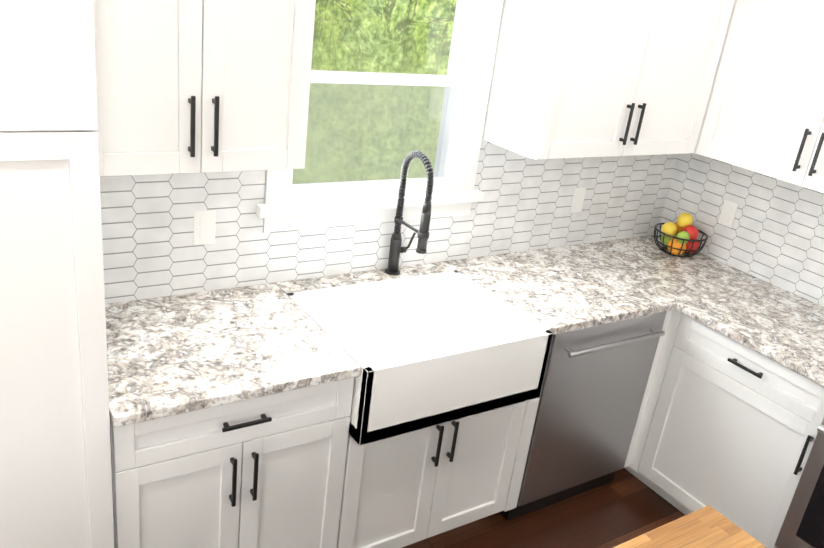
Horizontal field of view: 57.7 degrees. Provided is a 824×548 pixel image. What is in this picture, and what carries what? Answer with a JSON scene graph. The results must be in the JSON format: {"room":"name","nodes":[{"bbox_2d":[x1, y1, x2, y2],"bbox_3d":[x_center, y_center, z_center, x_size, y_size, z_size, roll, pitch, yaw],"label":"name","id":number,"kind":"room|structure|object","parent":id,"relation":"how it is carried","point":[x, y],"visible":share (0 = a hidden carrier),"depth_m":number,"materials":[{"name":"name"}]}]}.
{"room":"kitchen","nodes":[
{"label":"kitchen","id":0,"kind":"room"},
{"bbox_2d":[402,468,684,547],"bbox_3d":[0.416,2.091,0.514,5.720,0.120,6.120,-8,27,-32],"label":"floor","id":1,"kind":"structure","parent":0,"point":[624,505],"depth_m":3.05,"materials":[{"name":"brown wood"}]},
{"bbox_2d":[0,0,114,547],"bbox_3d":[-1.191,-0.001,1.713,0.910,2.433,0.680,-8,27,-32],"label":"pantry","id":2,"kind":"object","parent":1,"relation":"on","point":[55,472],"visible":1,"depth_m":1.64,"materials":[{"name":"white paint"}]},
{"bbox_2d":[109,377,372,547],"bbox_3d":[-0.645,0.613,2.449,0.751,0.880,0.618,-8,27,-32],"label":"base cabinet","id":3,"kind":"object","parent":1,"relation":"on","point":[299,468],"depth_m":2.14,"materials":[{"name":"white paint"}]},
{"bbox_2d":[105,234,765,426],"bbox_3d":[0.257,0.088,2.803,2.759,0.030,0.650,-8,27,-32],"label":"countertop","id":4,"kind":"structure","parent":3,"relation":"on","point":[176,354],"depth_m":2.42,"materials":[{"name":"white stone"}]},
{"bbox_2d":[385,151,433,274],"bbox_3d":[0.018,-0.207,2.744,0.110,0.498,0.221,-8,27,-32],"label":"faucet","id":5,"kind":"object","parent":4,"relation":"on","point":[396,249],"visible":1,"depth_m":2.72,"materials":[{"name":"black metal"}]},
{"bbox_2d":[287,271,552,445],"bbox_3d":[0.010,0.253,2.629,0.734,0.257,0.573,-8,27,-32],"label":"sink","id":6,"kind":"object","parent":4,"relation":"in","point":[426,351],"visible":0.88,"depth_m":2.60,"materials":[{"name":"white ceramic"}]},
{"bbox_2d":[654,212,707,257],"bbox_3d":[1.256,-0.193,3.492,0.245,0.200,0.245,-8,27,-32],"label":"fruit bowl","id":7,"kind":"object","parent":4,"relation":"on","point":[679,236],"visible":1,"depth_m":3.45,"materials":[{"name":"black metal"}]},
{"bbox_2d":[361,399,532,547],"bbox_3d":[-0.113,0.646,2.843,0.803,0.650,0.618,-8,27,-32],"label":"base cabinet","id":8,"kind":"object","parent":1,"relation":"on","point":[424,483],"depth_m":2.64,"materials":[{"name":"white paint"}]},
{"bbox_2d":[499,311,666,520],"bbox_3d":[0.560,0.465,3.192,0.612,0.874,0.671,-8,27,-32],"label":"dishwasher","id":9,"kind":"object","parent":1,"relation":"on","point":[595,381],"visible":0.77,"depth_m":2.94,"materials":[{"name":"silver metal"}]},
{"bbox_2d":[624,309,695,485],"bbox_3d":[1.104,0.404,3.513,0.650,0.880,0.724,-8,27,-32],"label":"base cabinet","id":10,"kind":"object","parent":1,"relation":"on","point":[668,361],"depth_m":3.10,"materials":[{"name":"white paint"}]},
{"bbox_2d":[648,321,823,547],"bbox_3d":[1.440,0.630,3.066,0.618,0.880,0.694,-8,27,-32],"label":"base cabinet","id":11,"kind":"object","parent":1,"relation":"on","point":[726,426],"depth_m":2.83,"materials":[{"name":"white paint"}]},
{"bbox_2d":[677,282,823,385],"bbox_3d":[1.491,0.223,2.864,0.659,0.030,0.646,-8,27,-32],"label":"countertop","id":12,"kind":"structure","parent":11,"relation":"on","point":[783,326],"depth_m":2.87,"materials":[{"name":"white stone"}]},
{"bbox_2d":[774,418,823,547],"bbox_3d":[1.782,0.772,2.409,0.760,1.199,0.758,-8,27,-32],"label":"range","id":13,"kind":"object","parent":1,"relation":"on","point":[802,525],"visible":1,"depth_m":2.52,"materials":[{"name":"silver metal"}]},
{"bbox_3d":[0.195,1.219,1.227,1.490,0.892,0.667,-8,27,-32],"label":"kitchen island","id":14,"kind":"object","parent":1,"relation":"on","visible":0},
{"bbox_2d":[613,505,766,547],"bbox_3d":[0.303,0.832,0.968,1.570,0.036,0.990,-8,27,-32],"label":"island countertop","id":15,"kind":"structure","parent":14,"relation":"on","point":[707,526],"depth_m":1.65,"materials":[{"name":"brown wood"}]},
{"bbox_3d":[0.586,0.778,-0.025,5.720,2.740,6.120,-8,27,-32],"label":"wall","id":16,"kind":"structure","parent":0,"visible":0},
{"bbox_2d":[93,0,315,176],"bbox_3d":[-0.566,-0.788,1.963,0.676,1.003,0.375,-8,27,-32],"label":"upper cabinet","id":17,"kind":"object","parent":16,"relation":"attached to","point":[192,86],"visible":0.96,"depth_m":1.95,"materials":[{"name":"white paint"}]},
{"bbox_2d":[256,0,503,232],"bbox_3d":[-0.113,-0.692,2.655,0.946,1.034,0.210,-8,27,-32],"label":"window","id":18,"kind":"structure","parent":16,"relation":"in","point":[288,205],"depth_m":2.76,"materials":[{"name":"white wood"}]},
{"bbox_2d":[100,139,679,303],"bbox_3d":[0.117,-0.280,2.945,2.760,0.504,0.010,-8,27,-32],"label":"backsplash","id":19,"kind":"structure","parent":16,"relation":"attached to","point":[149,251],"depth_m":2.76,"materials":[{"name":"tile"}]},
{"bbox_2d":[193,210,215,244],"bbox_3d":[-0.676,-0.151,2.437,0.072,0.116,0.007,-8,27,-32],"label":"electrical outlet plate","id":20,"kind":"object","parent":19,"relation":"attached to","point":[204,226],"depth_m":2.43,"materials":[{"name":"white plastic"}]},
{"bbox_2d":[569,187,585,212],"bbox_3d":[0.745,-0.332,3.353,0.072,0.116,0.007,-8,27,-32],"label":"electrical outlet plate","id":21,"kind":"object","parent":19,"relation":"attached to","point":[579,193],"depth_m":3.35,"materials":[{"name":"white plastic"}]},
{"bbox_2d":[482,0,741,158],"bbox_3d":[0.824,-0.980,2.845,0.930,1.024,0.384,-8,27,-32],"label":"upper cabinet","id":22,"kind":"object","parent":16,"relation":"attached to","point":[570,78],"depth_m":2.77,"materials":[{"name":"white paint"}]},
{"bbox_2d":[660,153,823,306],"bbox_3d":[1.976,0.068,2.683,0.010,0.504,2.580,-8,27,-32],"label":"backsplash","id":23,"kind":"structure","parent":16,"relation":"attached to","point":[774,235],"depth_m":3.31,"materials":[{"name":"tile"}]},
{"bbox_2d":[718,199,738,227],"bbox_3d":[1.445,-0.277,3.421,0.008,0.116,0.072,-8,27,-32],"label":"electrical outlet plate","id":24,"kind":"object","parent":23,"relation":"attached to","point":[729,208],"depth_m":3.42,"materials":[{"name":"white plastic"}]},
{"bbox_2d":[698,0,823,192],"bbox_3d":[1.641,-0.802,2.670,0.387,1.024,1.053,-8,27,-32],"label":"upper cabinet","id":25,"kind":"object","parent":16,"relation":"attached to","point":[738,83],"depth_m":2.86,"materials":[{"name":"white paint"}]},
{"label":"outside","id":26,"kind":"structure","parent":0,"visible":0},
{"bbox_2d":[292,0,456,183],"bbox_3d":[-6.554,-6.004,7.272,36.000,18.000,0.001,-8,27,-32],"label":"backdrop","id":27,"kind":"structure","parent":26,"point":[426,61],"depth_m":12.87,"materials":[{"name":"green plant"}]}
]}

